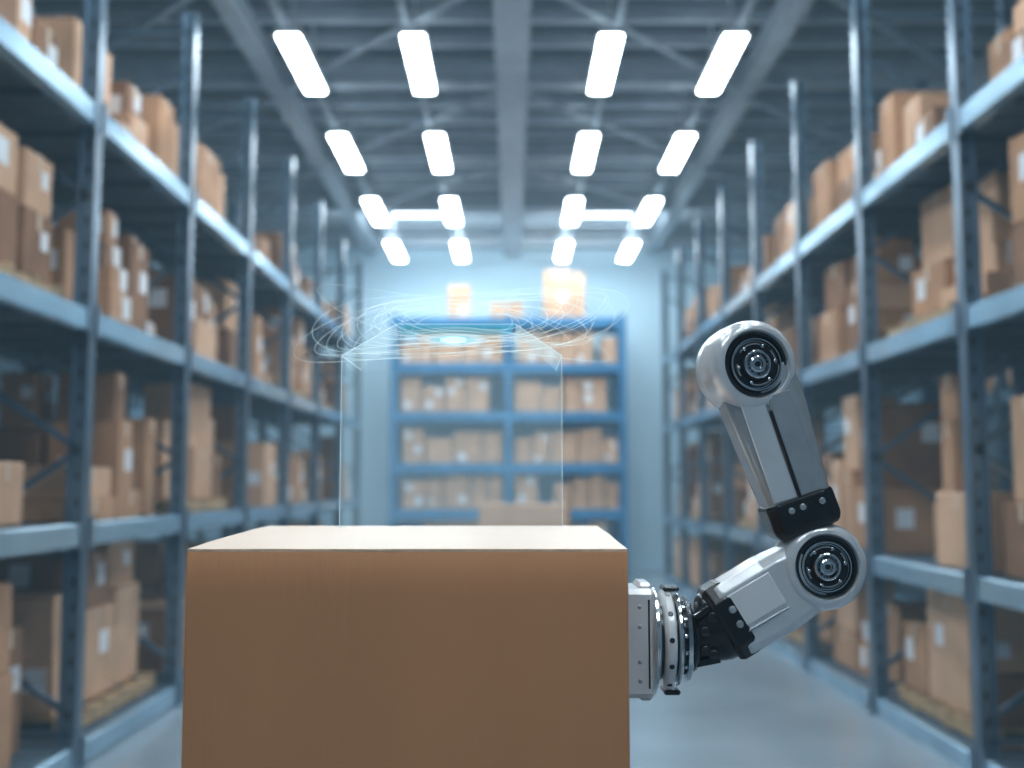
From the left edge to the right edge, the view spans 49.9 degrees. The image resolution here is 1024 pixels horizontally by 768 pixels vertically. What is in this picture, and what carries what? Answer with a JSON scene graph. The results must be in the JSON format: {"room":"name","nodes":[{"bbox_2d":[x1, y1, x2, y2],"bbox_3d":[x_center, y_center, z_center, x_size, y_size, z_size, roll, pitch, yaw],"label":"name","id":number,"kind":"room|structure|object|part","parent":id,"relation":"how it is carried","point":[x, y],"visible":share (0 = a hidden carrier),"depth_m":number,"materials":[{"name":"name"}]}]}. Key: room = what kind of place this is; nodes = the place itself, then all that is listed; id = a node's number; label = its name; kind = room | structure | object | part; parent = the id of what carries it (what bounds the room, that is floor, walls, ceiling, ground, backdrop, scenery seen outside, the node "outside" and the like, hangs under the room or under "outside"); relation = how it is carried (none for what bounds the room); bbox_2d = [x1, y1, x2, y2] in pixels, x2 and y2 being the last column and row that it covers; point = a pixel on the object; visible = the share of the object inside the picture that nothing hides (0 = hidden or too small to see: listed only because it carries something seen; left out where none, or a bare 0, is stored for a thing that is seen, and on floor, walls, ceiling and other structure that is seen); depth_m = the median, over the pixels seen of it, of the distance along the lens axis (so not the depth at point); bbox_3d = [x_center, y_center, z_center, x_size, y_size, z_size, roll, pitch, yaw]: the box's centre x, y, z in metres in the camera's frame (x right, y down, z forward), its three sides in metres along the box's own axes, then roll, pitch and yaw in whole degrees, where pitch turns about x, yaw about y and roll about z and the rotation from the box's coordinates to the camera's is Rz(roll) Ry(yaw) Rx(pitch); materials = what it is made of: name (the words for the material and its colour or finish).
{"room":"workspace","nodes":[
{"label":"workspace","id":0,"kind":"room"},
{"bbox_2d":[0,222,57,419],"bbox_3d":[-7.600,-0.816,8.611,0.200,6.600,25.000,0,-5,0],"label":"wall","id":1,"kind":"structure","parent":0,"point":[5,366],"depth_m":16.55,"materials":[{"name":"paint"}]},
{"bbox_2d":[131,248,910,571],"bbox_3d":[0.000,0.301,20.760,15.400,6.600,0.200,0,-5,0],"label":"wall","id":2,"kind":"structure","parent":0,"point":[416,286],"depth_m":20.76,"materials":[{"name":"blue paint"}]},
{"bbox_2d":[86,572,959,767],"bbox_3d":[0.000,2.471,8.309,15.400,0.200,25.000,0,-5,0],"label":"floor","id":3,"kind":"structure","parent":0,"point":[761,710],"depth_m":7.17,"materials":[{"name":"concrete"}]},
{"bbox_2d":[0,364,204,571],"bbox_3d":[-5.650,-0.044,10.618,1.260,5.270,15.360,0,-5,0],"label":"rack","id":4,"kind":"object","parent":3,"relation":"on","point":[136,411],"visible":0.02,"depth_m":16.08,"materials":[{"name":"metal"}]},
{"bbox_2d":[0,0,362,767],"bbox_3d":[-3.050,-0.080,10.220,1.260,5.270,15.360,0,-5,0],"label":"rack","id":5,"kind":"object","parent":3,"relation":"on","point":[98,165],"visible":0.69,"depth_m":8.13,"materials":[{"name":"metal"}]},
{"bbox_2d":[0,581,22,767],"bbox_3d":[-2.907,1.492,5.564,0.666,0.962,1.021,0,-5,0],"label":"cardboard boxes","id":6,"kind":"object","parent":5,"relation":"in","point":[11,637],"visible":1,"depth_m":5.66,"materials":[{"name":"cardboard"}]},
{"bbox_2d":[0,461,23,526],"bbox_3d":[-2.896,0.294,5.309,0.638,0.822,1.456,0,-5,0],"label":"cardboard boxes","id":7,"kind":"object","parent":5,"relation":"in","point":[11,473],"visible":1,"depth_m":5.86,"materials":[{"name":"cardboard"}]},
{"bbox_2d":[0,0,58,67],"bbox_3d":[-2.944,-2.046,5.641,0.628,0.622,1.674,0,-5,0],"label":"cardboard boxes","id":8,"kind":"object","parent":5,"relation":"in","point":[18,13],"visible":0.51,"depth_m":6.13,"materials":[{"name":"cardboard"}]},
{"bbox_2d":[0,123,61,296],"bbox_3d":[-3.035,-0.944,5.530,0.930,0.848,1.600,0,-5,0],"label":"cardboard boxes","id":9,"kind":"object","parent":5,"relation":"in","point":[26,226],"visible":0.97,"depth_m":5.94,"materials":[{"name":"brown cardboard"}]},
{"bbox_2d":[0,539,156,729],"bbox_3d":[-3.030,1.587,7.205,0.920,1.074,1.600,0,-5,0],"label":"cardboard boxes","id":10,"kind":"object","parent":5,"relation":"in","point":[112,605],"visible":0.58,"depth_m":6.96,"materials":[{"name":"brown cardboard"}]},
{"bbox_2d":[0,372,156,521],"bbox_3d":[-2.973,0.409,7.323,0.831,0.962,1.692,0,-5,0],"label":"cardboard boxes","id":11,"kind":"object","parent":5,"relation":"in","point":[123,462],"visible":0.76,"depth_m":7.20,"materials":[{"name":"cardboard"}]},
{"bbox_2d":[50,209,154,335],"bbox_3d":[-3.006,-0.741,7.428,0.896,0.806,1.681,0,-5,0],"label":"cardboard boxes","id":12,"kind":"object","parent":5,"relation":"in","point":[123,264],"visible":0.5,"depth_m":7.19,"materials":[{"name":"cardboard"}]},
{"bbox_2d":[32,16,173,173],"bbox_3d":[-3.002,-1.871,7.534,0.865,0.622,1.681,0,-5,0],"label":"cardboard boxes","id":13,"kind":"object","parent":5,"relation":"in","point":[149,119],"visible":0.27,"depth_m":7.75,"materials":[{"name":"cardboard"}]},
{"bbox_2d":[126,541,209,680],"bbox_3d":[-3.016,1.815,9.074,0.879,0.962,1.619,0,-5,0],"label":"cardboard boxes","id":14,"kind":"object","parent":5,"relation":"in","point":[149,566],"visible":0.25,"depth_m":9.60,"materials":[{"name":"cardboard"}]},
{"bbox_2d":[148,272,216,360],"bbox_3d":[-3.032,-0.501,9.202,0.950,0.639,1.458,0,-5,0],"label":"cardboard boxes","id":15,"kind":"object","parent":5,"relation":"in","point":[161,295],"visible":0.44,"depth_m":8.81,"materials":[{"name":"cardboard"}]},
{"bbox_2d":[143,382,227,513],"bbox_3d":[-3.030,0.526,9.210,0.920,1.074,1.600,0,-5,0],"label":"cardboard boxes","id":16,"kind":"object","parent":5,"relation":"in","point":[203,467],"visible":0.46,"depth_m":9.20,"materials":[{"name":"brown cardboard"}]},
{"bbox_2d":[173,123,224,220],"bbox_3d":[-3.014,-1.699,9.415,0.919,0.622,1.671,0,-5,0],"label":"cardboard boxes","id":17,"kind":"object","parent":5,"relation":"in","point":[209,182],"visible":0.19,"depth_m":9.26,"materials":[{"name":"cardboard"}]},
{"bbox_2d":[192,279,270,383],"bbox_3d":[-2.889,-0.468,11.219,0.622,0.942,1.674,0,-5,0],"label":"cardboard boxes","id":18,"kind":"object","parent":5,"relation":"in","point":[226,353],"visible":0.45,"depth_m":10.53,"materials":[{"name":"cardboard"}]},
{"bbox_2d":[210,406,275,508],"bbox_3d":[-2.919,0.756,11.106,0.714,0.962,1.681,0,-5,0],"label":"cardboard boxes","id":19,"kind":"object","parent":5,"relation":"in","point":[261,455],"visible":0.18,"depth_m":11.41,"materials":[{"name":"cardboard"}]},
{"bbox_2d":[253,236,269,261],"bbox_3d":[-2.970,-1.365,11.970,0.598,0.424,0.352,0,-5,0],"label":"cardboard boxes","id":20,"kind":"object","parent":5,"relation":"in","point":[262,246],"visible":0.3,"depth_m":11.82},
{"bbox_2d":[253,231,299,289],"bbox_3d":[-2.836,-1.357,13.137,0.557,0.622,1.532,0,-5,0],"label":"cardboard boxes","id":21,"kind":"object","parent":5,"relation":"in","point":[274,238],"visible":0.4,"depth_m":12.40,"materials":[{"name":"cardboard"}]},
{"bbox_2d":[251,308,307,398],"bbox_3d":[-3.026,-0.351,13.107,0.929,1.054,1.600,0,-5,0],"label":"cardboard boxes","id":22,"kind":"object","parent":5,"relation":"in","point":[269,330],"visible":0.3,"depth_m":12.96,"materials":[{"name":"brown cardboard"}]},
{"bbox_2d":[272,443,305,504],"bbox_3d":[-3.015,0.990,12.992,0.892,0.857,1.679,0,-5,0],"label":"cardboard boxes","id":23,"kind":"object","parent":5,"relation":"in","point":[297,494],"visible":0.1,"depth_m":13.29,"materials":[{"name":"cardboard"}]},
{"bbox_2d":[288,520,322,525],"bbox_3d":[-2.891,2.339,14.775,0.668,0.962,1.676,0,-5,0],"label":"cardboard boxes","id":24,"kind":"object","parent":5,"relation":"in","point":[290,522],"visible":0.06,"depth_m":14.94,"materials":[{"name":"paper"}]},
{"bbox_2d":[292,451,321,501],"bbox_3d":[-2.972,1.260,15.144,0.682,0.698,0.944,0,-5,0],"label":"cardboard boxes","id":25,"kind":"object","parent":5,"relation":"in","point":[305,455],"visible":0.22,"depth_m":14.71,"materials":[{"name":"cardboard"}]},
{"bbox_2d":[300,276,326,314],"bbox_3d":[-2.981,-1.095,15.096,0.657,0.459,1.681,0,-5,0],"label":"cardboard boxes","id":26,"kind":"object","parent":5,"relation":"in","point":[306,285],"visible":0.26,"depth_m":14.34,"materials":[{"name":"cardboard"}]},
{"bbox_2d":[303,344,331,409],"bbox_3d":[-3.030,-0.177,14.999,0.920,1.054,1.600,0,-5,0],"label":"cardboard boxes","id":27,"kind":"object","parent":5,"relation":"in","point":[307,351],"visible":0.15,"depth_m":14.45,"materials":[{"name":"brown cardboard"}]},
{"bbox_2d":[321,357,345,415],"bbox_3d":[-2.938,0.056,16.898,0.716,0.936,1.680,0,-5,0],"label":"cardboard boxes","id":28,"kind":"object","parent":5,"relation":"in","point":[328,384],"visible":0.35,"depth_m":16.79,"materials":[{"name":"cardboard"}]},
{"bbox_2d":[320,436,348,499],"bbox_3d":[-2.983,1.294,16.961,0.848,0.962,1.316,0,-5,0],"label":"cardboard boxes","id":29,"kind":"object","parent":5,"relation":"in","point":[326,442],"visible":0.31,"depth_m":16.36,"materials":[{"name":"cardboard"}]},
{"bbox_2d":[326,303,352,338],"bbox_3d":[-3.030,-1.059,16.988,0.920,0.734,1.600,0,-5,0],"label":"cardboard boxes","id":30,"kind":"object","parent":5,"relation":"in","point":[331,307],"visible":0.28,"depth_m":16.88,"materials":[{"name":"brown cardboard"}]},
{"bbox_2d":[389,314,630,578],"bbox_3d":[-0.065,1.101,19.632,4.210,4.600,1.040,0,-5,0],"label":"storage shelf","id":31,"kind":"object","parent":3,"relation":"on","point":[507,325],"visible":0.71,"depth_m":19.28,"materials":[{"name":"blue metal"}]},
{"bbox_2d":[401,378,606,411],"bbox_3d":[-0.143,0.211,19.582,3.621,0.600,0.463,0,-5,0],"label":"cardboard boxes","id":32,"kind":"object","parent":31,"relation":"in","point":[582,394],"visible":0.98,"depth_m":19.36,"materials":[{"name":"cardboard"}]},
{"bbox_2d":[401,330,616,362],"bbox_3d":[-0.050,-0.646,19.661,3.820,0.600,0.460,0,-5,0],"label":"cardboard boxes","id":33,"kind":"object","parent":31,"relation":"in","point":[571,347],"visible":0.94,"depth_m":19.43,"materials":[{"name":"cardboard"}]},
{"bbox_2d":[402,429,617,462],"bbox_3d":[-0.030,1.107,19.500,3.775,0.600,0.464,0,-5,0],"label":"cardboard boxes","id":34,"kind":"object","parent":31,"relation":"in","point":[591,447],"visible":0.98,"depth_m":19.27,"materials":[{"name":"cardboard"}]},
{"bbox_2d":[402,475,618,508],"bbox_3d":[-0.036,1.904,19.427,3.792,0.600,0.462,0,-5,0],"label":"cardboard boxes","id":35,"kind":"object","parent":31,"relation":"in","point":[416,494],"visible":0.97,"depth_m":19.20,"materials":[{"name":"cardboard"}]},
{"bbox_2d":[422,520,607,532],"bbox_3d":[-0.144,2.631,19.360,3.646,0.600,0.460,0,-5,0],"label":"cardboard boxes","id":36,"kind":"object","parent":31,"relation":"in","point":[603,524],"visible":0.2,"depth_m":19.16,"materials":[{"name":"cardboard"}]},
{"bbox_2d":[448,271,584,316],"bbox_3d":[0.077,-1.577,19.746,2.436,0.850,0.461,0,-5,0],"label":"cardboard boxes","id":37,"kind":"object","parent":31,"relation":"on","point":[556,300],"visible":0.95,"depth_m":19.51,"materials":[{"name":"cardboard"}]},
{"bbox_2d":[479,503,569,525],"bbox_3d":[0.130,1.996,11.867,1.200,1.396,1.000,0,-5,0],"label":"cardboard box","id":38,"kind":"object","parent":3,"relation":"on","point":[523,514],"visible":0.19,"depth_m":11.52,"materials":[{"name":"beige cardboard"}]},
{"bbox_2d":[661,0,1023,767],"bbox_3d":[3.150,-0.033,10.628,1.260,5.290,16.000,0,-5,0],"label":"rack","id":39,"kind":"object","parent":3,"relation":"on","point":[980,339],"visible":0.59,"depth_m":7.93,"materials":[{"name":"metal"}]},
{"bbox_2d":[671,307,692,350],"bbox_3d":[3.130,-0.886,17.776,0.920,0.734,1.460,0,-5,0],"label":"cardboard boxes","id":40,"kind":"object","parent":39,"relation":"in","point":[689,312],"visible":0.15,"depth_m":17.83,"materials":[{"name":"brown cardboard"}]},
{"bbox_2d":[675,366,695,420],"bbox_3d":[3.067,0.183,17.651,0.786,0.862,1.466,0,-5,0],"label":"cardboard boxes","id":41,"kind":"object","parent":39,"relation":"in","point":[690,386],"visible":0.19,"depth_m":17.02,"materials":[{"name":"cardboard"}]},
{"bbox_2d":[678,442,717,517],"bbox_3d":[3.061,1.515,17.448,0.807,1.171,1.306,0,-5,0],"label":"cardboard boxes","id":42,"kind":"object","parent":39,"relation":"in","point":[693,448],"visible":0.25,"depth_m":16.85,"materials":[{"name":"cardboard"}]},
{"bbox_2d":[675,534,723,582],"bbox_3d":[3.086,2.740,17.357,0.863,0.728,1.362,0,-5,0],"label":"cardboard boxes","id":43,"kind":"object","parent":39,"relation":"in","point":[677,538],"visible":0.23,"depth_m":17.45,"materials":[{"name":"cardboard"}]},
{"bbox_2d":[691,287,708,333],"bbox_3d":[3.115,-0.990,16.030,0.906,0.622,1.544,0,-5,0],"label":"cardboard boxes","id":44,"kind":"object","parent":39,"relation":"in","point":[694,321],"visible":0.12,"depth_m":16.02,"materials":[{"name":"cardboard"}]},
{"bbox_2d":[693,378,712,413],"bbox_3d":[3.142,0.025,15.932,0.881,0.862,1.540,0,-5,0],"label":"cardboard boxes","id":45,"kind":"object","parent":39,"relation":"in","point":[695,406],"visible":0.07,"depth_m":16.50,"materials":[{"name":"cardboard"}]},
{"bbox_2d":[690,430,738,521],"bbox_3d":[3.130,1.312,15.806,0.920,1.275,1.460,0,-5,0],"label":"cardboard boxes","id":46,"kind":"object","parent":39,"relation":"in","point":[716,504],"visible":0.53,"depth_m":15.16,"materials":[{"name":"brown cardboard"}]},
{"bbox_2d":[690,537,753,586],"bbox_3d":[3.118,2.574,15.698,0.911,0.702,1.545,0,-5,0],"label":"cardboard boxes","id":47,"kind":"object","parent":39,"relation":"in","point":[717,561],"visible":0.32,"depth_m":15.52,"materials":[{"name":"cardboard"}]},
{"bbox_2d":[708,266,751,318],"bbox_3d":[3.071,-1.119,14.230,0.809,0.549,1.454,0,-5,0],"label":"cardboard boxes","id":48,"kind":"object","parent":39,"relation":"in","point":[714,291],"visible":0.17,"depth_m":13.53,"materials":[{"name":"cardboard"}]},
{"bbox_2d":[721,545,757,574],"bbox_3d":[3.131,2.413,13.946,0.886,0.702,1.546,0,-5,0],"label":"cardboard boxes","id":49,"kind":"object","parent":39,"relation":"in","point":[739,559],"visible":0.06,"depth_m":13.41,"materials":[{"name":"cardboard"}]},
{"bbox_2d":[734,461,748,526],"bbox_3d":[3.116,1.192,13.779,0.838,1.143,0.984,0,-5,0],"label":"cardboard boxes","id":50,"kind":"object","parent":39,"relation":"in","point":[740,486],"visible":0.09,"depth_m":13.79,"materials":[{"name":"cardboard"}]},
{"bbox_2d":[741,234,774,290],"bbox_3d":[3.023,-1.277,12.490,0.635,0.545,1.475,0,-5,0],"label":"cardboard boxes","id":51,"kind":"object","parent":39,"relation":"in","point":[768,239],"visible":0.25,"depth_m":11.78,"materials":[{"name":"cardboard"}]},
{"bbox_2d":[738,406,818,530],"bbox_3d":[3.130,0.961,12.304,0.920,1.334,1.460,0,-5,0],"label":"cardboard boxes","id":52,"kind":"object","parent":39,"relation":"in","point":[750,520],"visible":0.11,"depth_m":12.35,"materials":[{"name":"brown cardboard"}]},
{"bbox_2d":[765,301,796,332],"bbox_3d":[3.130,-0.354,12.425,0.920,0.974,1.460,0,-5,0],"label":"cardboard boxes","id":53,"kind":"object","parent":39,"relation":"in","point":[786,318],"visible":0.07,"depth_m":11.84,"materials":[{"name":"brown cardboard"}]},
{"bbox_2d":[775,198,813,262],"bbox_3d":[3.066,-1.450,11.030,0.722,0.622,1.024,0,-5,0],"label":"cardboard boxes","id":54,"kind":"object","parent":39,"relation":"in","point":[784,224],"visible":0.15,"depth_m":10.90,"materials":[{"name":"cardboard"}]},
{"bbox_2d":[782,318,818,367],"bbox_3d":[3.130,-0.323,10.654,0.920,0.589,1.460,0,-5,0],"label":"cardboard boxes","id":55,"kind":"object","parent":39,"relation":"in","point":[790,334],"visible":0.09,"depth_m":10.15,"materials":[{"name":"brown cardboard"}]},
{"bbox_2d":[814,420,843,486],"bbox_3d":[2.993,0.889,10.553,0.549,1.157,1.535,0,-5,0],"label":"cardboard boxes","id":56,"kind":"object","parent":39,"relation":"in","point":[826,458],"visible":0.15,"depth_m":10.10,"materials":[{"name":"cardboard"}]},
{"bbox_2d":[784,578,887,653],"bbox_3d":[3.130,2.035,10.438,0.920,0.814,1.460,0,-5,0],"label":"cardboard boxes","id":57,"kind":"object","parent":39,"relation":"in","point":[797,635],"visible":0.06,"depth_m":9.89,"materials":[{"name":"brown cardboard"}]},
{"bbox_2d":[813,132,880,229],"bbox_3d":[3.031,-1.635,9.016,0.708,0.622,1.546,0,-5,0],"label":"cardboard boxes","id":58,"kind":"object","parent":39,"relation":"in","point":[834,182],"visible":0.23,"depth_m":9.31,"materials":[{"name":"cardboard"}]},
{"bbox_2d":[818,237,922,363],"bbox_3d":[3.093,-0.623,8.878,0.858,0.862,1.446,0,-5,0],"label":"cardboard boxes","id":59,"kind":"object","parent":39,"relation":"in","point":[839,327],"visible":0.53,"depth_m":8.83,"materials":[{"name":"cardboard"}]},
{"bbox_2d":[833,578,927,689],"bbox_3d":[2.997,1.927,8.650,0.547,0.702,1.455,0,-5,0],"label":"cardboard boxes","id":60,"kind":"object","parent":39,"relation":"in","point":[851,627],"visible":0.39,"depth_m":8.72,"materials":[{"name":"cardboard"}]},
{"bbox_2d":[831,395,942,553],"bbox_3d":[3.099,0.706,8.806,0.869,1.214,1.541,0,-5,0],"label":"cardboard boxes","id":61,"kind":"object","parent":39,"relation":"in","point":[908,513],"visible":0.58,"depth_m":8.14,"materials":[{"name":"cardboard"}]},
{"bbox_2d":[879,91,976,173],"bbox_3d":[3.102,-1.771,7.491,0.862,0.630,1.090,0,-5,0],"label":"cardboard boxes","id":62,"kind":"object","parent":39,"relation":"in","point":[905,118],"visible":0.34,"depth_m":7.71,"materials":[{"name":"cardboard"}]},
{"bbox_2d":[886,171,1013,336],"bbox_3d":[3.130,-0.837,7.167,0.920,0.974,1.460,0,-5,0],"label":"cardboard boxes","id":63,"kind":"object","parent":39,"relation":"in","point":[934,288],"visible":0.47,"depth_m":7.15,"materials":[{"name":"brown cardboard"}]},
{"bbox_2d":[897,588,1023,748],"bbox_3d":[3.130,1.712,6.932,0.920,0.814,1.460,0,-5,0],"label":"cardboard boxes","id":64,"kind":"object","parent":39,"relation":"in","point":[937,662],"visible":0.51,"depth_m":6.76,"materials":[{"name":"brown cardboard"}]},
{"bbox_2d":[933,373,1014,572],"bbox_3d":[2.877,0.512,6.808,0.438,1.222,1.051,0,-5,0],"label":"cardboard boxes","id":65,"kind":"object","parent":39,"relation":"in","point":[949,508],"visible":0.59,"depth_m":6.83,"materials":[{"name":"cardboard"}]},
{"bbox_2d":[988,0,1023,81],"bbox_3d":[3.135,-1.957,5.510,0.952,0.622,1.537,0,-5,0],"label":"cardboard boxes","id":66,"kind":"object","parent":39,"relation":"in","point":[1007,47],"visible":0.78,"depth_m":5.94,"materials":[{"name":"cardboard"}]},
{"bbox_2d":[1003,395,1023,579],"bbox_3d":[3.031,0.368,5.294,0.719,1.232,1.544,0,-5,0],"label":"cardboard boxes","id":67,"kind":"object","parent":39,"relation":"in","point":[1013,512],"visible":1,"depth_m":5.93,"materials":[{"name":"cardboard"}]},
{"bbox_2d":[1008,131,1023,287],"bbox_3d":[3.047,-0.951,5.311,0.733,0.862,1.331,0,-5,0],"label":"cardboard boxes","id":68,"kind":"object","parent":39,"relation":"in","point":[1016,144],"visible":0.83,"depth_m":5.86,"materials":[{"name":"cardboard"}]},
{"bbox_2d":[825,370,1012,600],"bbox_3d":[5.850,0.004,11.026,1.260,5.290,16.000,0,-5,0],"label":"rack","id":69,"kind":"object","parent":3,"relation":"on","point":[998,402],"visible":0.03,"depth_m":11.89,"materials":[{"name":"metal"}]},
{"bbox_2d":[986,369,1011,393],"bbox_3d":[5.836,-0.237,12.816,0.947,0.814,1.460,0,-5,0],"label":"cardboard boxes","id":70,"kind":"object","parent":69,"relation":"in","point":[990,384],"visible":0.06,"depth_m":12.37,"materials":[{"name":"brown cardboard"}]},
{"bbox_2d":[989,467,1013,491],"bbox_3d":[5.801,1.313,12.687,0.869,0.702,1.547,0,-5,0],"label":"cardboard boxes","id":71,"kind":"object","parent":69,"relation":"in","point":[993,471],"visible":0.14,"depth_m":12.27},
{"bbox_3d":[-0.142,1.285,1.689,1.300,0.949,0.900,0,-5,0],"label":"table","id":72,"kind":"object","parent":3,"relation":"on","visible":0},
{"bbox_2d":[181,526,629,767],"bbox_3d":[-0.141,0.520,1.710,0.597,0.577,0.500,0,-5,0],"label":"cardboard box","id":73,"kind":"object","parent":72,"relation":"on","point":[305,646],"visible":1,"depth_m":1.47,"materials":[{"name":"brown cardboard"}]},
{"bbox_2d":[628,321,866,700],"bbox_3d":[0.347,0.191,1.690,0.378,0.575,0.153,0,-5,0],"label":"robot arm","id":74,"kind":"object","parent":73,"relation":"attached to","point":[746,370],"visible":1,"depth_m":1.65,"materials":[{"name":"metal"}]},
{"bbox_3d":[0.185,0.387,1.672,0.055,0.180,0.128,0,-5,0],"label":"gripper plate","id":75,"kind":"part","parent":74,"relation":"part of","materials":[{"name":"silver metal"}]},
{"bbox_3d":[0.360,0.322,1.635,0.093,0.083,0.005,0,-5,0],"label":"forearm panel","id":76,"kind":"part","parent":74,"relation":"part of","materials":[{"name":"silver metal"}]},
{"bbox_3d":[0.387,0.101,1.659,0.082,0.160,0.005,0,-5,0],"label":"arm panel","id":77,"kind":"part","parent":74,"relation":"part of","materials":[{"name":"grey metal"}]},
{"bbox_3d":[0.400,0.083,1.700,0.164,0.235,0.079,0,-5,0],"label":"arm","id":78,"kind":"part","parent":74,"relation":"part of"},
{"bbox_3d":[0.427,0.088,1.660,0.081,0.159,0.005,0,-5,0],"label":"arm panel","id":79,"kind":"part","parent":74,"relation":"part of","materials":[{"name":"grey metal"}]},
{"bbox_2d":[32,0,1016,189],"bbox_3d":[0.000,-4.052,8.908,15.400,0.200,25.000,0,-5,0],"label":"ceiling","id":80,"kind":"structure","parent":0,"point":[203,28],"depth_m":12.10,"materials":[{"name":"grey metal"}]},
{"bbox_2d":[32,0,997,255],"bbox_3d":[0.000,-3.724,8.868,15.000,0.460,24.280,0,-5,0],"label":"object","id":81,"kind":"structure","parent":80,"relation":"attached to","point":[511,72],"depth_m":13.87,"materials":[{"name":"metal"}]},
{"bbox_2d":[274,0,327,92],"bbox_3d":[-2.030,-3.421,10.708,0.235,0.688,1.500,0,-5,0],"label":"ceiling lamp","id":82,"kind":"object","parent":81,"relation":"hanging from","point":[292,39],"depth_m":10.47,"materials":[{"name":"white plastic"}]},
{"bbox_2d":[327,90,363,170],"bbox_3d":[-2.030,-3.160,13.546,0.235,0.688,1.500,0,-5,0],"label":"ceiling lamp","id":83,"kind":"object","parent":81,"relation":"hanging from","point":[341,139],"depth_m":13.27,"materials":[{"name":"white plastic"}]},
{"bbox_2d":[361,164,388,223],"bbox_3d":[-2.030,-2.894,16.434,0.235,0.688,1.500,0,-5,0],"label":"ceiling lamp","id":84,"kind":"object","parent":81,"relation":"hanging from","point":[372,202],"depth_m":16.14,"materials":[{"name":"white plastic"}]},
{"bbox_2d":[384,215,405,260],"bbox_3d":[-2.030,-2.638,19.222,0.235,0.688,1.500,0,-5,0],"label":"ceiling lamp","id":85,"kind":"object","parent":81,"relation":"hanging from","point":[393,245],"depth_m":18.95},
{"bbox_2d":[390,198,444,216],"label":"strip light","id":86,"kind":"object","parent":81,"relation":"attached to","point":[423,212],"depth_m":17.79,"materials":[{"name":"white plastic"}]},
{"bbox_2d":[399,0,436,92],"bbox_3d":[-0.900,-3.421,10.708,0.235,0.688,1.500,0,-5,0],"label":"ceiling lamp","id":87,"kind":"object","parent":81,"relation":"hanging from","point":[414,39],"depth_m":10.44,"materials":[{"name":"white plastic"}]},
{"bbox_2d":[424,91,451,170],"bbox_3d":[-0.900,-3.160,13.546,0.235,0.688,1.500,0,-5,0],"label":"ceiling lamp","id":88,"kind":"object","parent":81,"relation":"hanging from","point":[436,140],"depth_m":13.23,"materials":[{"name":"white plastic"}]},
{"bbox_2d":[441,170,461,223],"bbox_3d":[-0.900,-2.894,16.434,0.235,0.688,1.500,0,-5,0],"label":"ceiling lamp","id":89,"kind":"object","parent":81,"relation":"hanging from","point":[450,203],"depth_m":16.09,"materials":[{"name":"white plastic"}]},
{"bbox_2d":[451,224,468,260],"bbox_3d":[-0.900,-2.638,19.222,0.235,0.688,1.500,0,-5,0],"label":"ceiling lamp","id":90,"kind":"object","parent":81,"relation":"hanging from","point":[459,245],"depth_m":18.92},
{"bbox_2d":[523,211,563,214],"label":"strip light","id":91,"kind":"object","parent":81,"relation":"attached to","point":[524,212],"depth_m":17.79,"materials":[{"name":"blue"}]},
{"bbox_2d":[555,224,572,260],"bbox_3d":[0.900,-2.638,19.222,0.235,0.688,1.500,0,-5,0],"label":"ceiling lamp","id":92,"kind":"object","parent":81,"relation":"hanging from","point":[564,244],"depth_m":18.92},
{"bbox_2d":[562,170,582,223],"bbox_3d":[0.900,-2.894,16.434,0.235,0.688,1.500,0,-5,0],"label":"ceiling lamp","id":93,"kind":"object","parent":81,"relation":"hanging from","point":[573,203],"depth_m":16.09,"materials":[{"name":"white plastic"}]},
{"bbox_2d":[572,91,599,170],"bbox_3d":[0.900,-3.160,13.546,0.235,0.688,1.500,0,-5,0],"label":"ceiling lamp","id":94,"kind":"object","parent":81,"relation":"hanging from","point":[587,140],"depth_m":13.23,"materials":[{"name":"white plastic"}]},
{"bbox_2d":[587,0,624,92],"bbox_3d":[0.900,-3.421,10.708,0.235,0.688,1.500,0,-5,0],"label":"ceiling lamp","id":95,"kind":"object","parent":81,"relation":"hanging from","point":[609,39],"depth_m":10.44,"materials":[{"name":"white plastic"}]},
{"bbox_2d":[579,198,633,216],"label":"strip light","id":96,"kind":"object","parent":81,"relation":"attached to","point":[600,212],"depth_m":17.79,"materials":[{"name":"white plastic"}]},
{"bbox_2d":[618,215,639,260],"bbox_3d":[2.030,-2.638,19.222,0.235,0.688,1.500,0,-5,0],"label":"ceiling lamp","id":97,"kind":"object","parent":81,"relation":"hanging from","point":[630,245],"depth_m":18.95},
{"bbox_2d":[635,164,662,223],"bbox_3d":[2.030,-2.894,16.434,0.235,0.688,1.500,0,-5,0],"label":"ceiling lamp","id":98,"kind":"object","parent":81,"relation":"hanging from","point":[651,202],"depth_m":16.14,"materials":[{"name":"white plastic"}]},
{"bbox_2d":[660,90,696,170],"bbox_3d":[2.030,-3.160,13.546,0.235,0.688,1.500,0,-5,0],"label":"ceiling lamp","id":99,"kind":"object","parent":81,"relation":"hanging from","point":[682,139],"depth_m":13.27,"materials":[{"name":"white plastic"}]},
{"bbox_2d":[696,0,749,92],"bbox_3d":[2.030,-3.421,10.708,0.235,0.688,1.500,0,-5,0],"label":"ceiling lamp","id":100,"kind":"object","parent":81,"relation":"hanging from","point":[731,39],"depth_m":10.47,"materials":[{"name":"white plastic"}]},
{"bbox_2d":[911,391,1012,466],"bbox_3d":[7.600,-0.816,8.611,0.200,6.600,25.000,0,-5,0],"label":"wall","id":101,"kind":"structure","parent":0,"point":[991,424],"depth_m":17.17,"materials":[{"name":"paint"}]}
]}

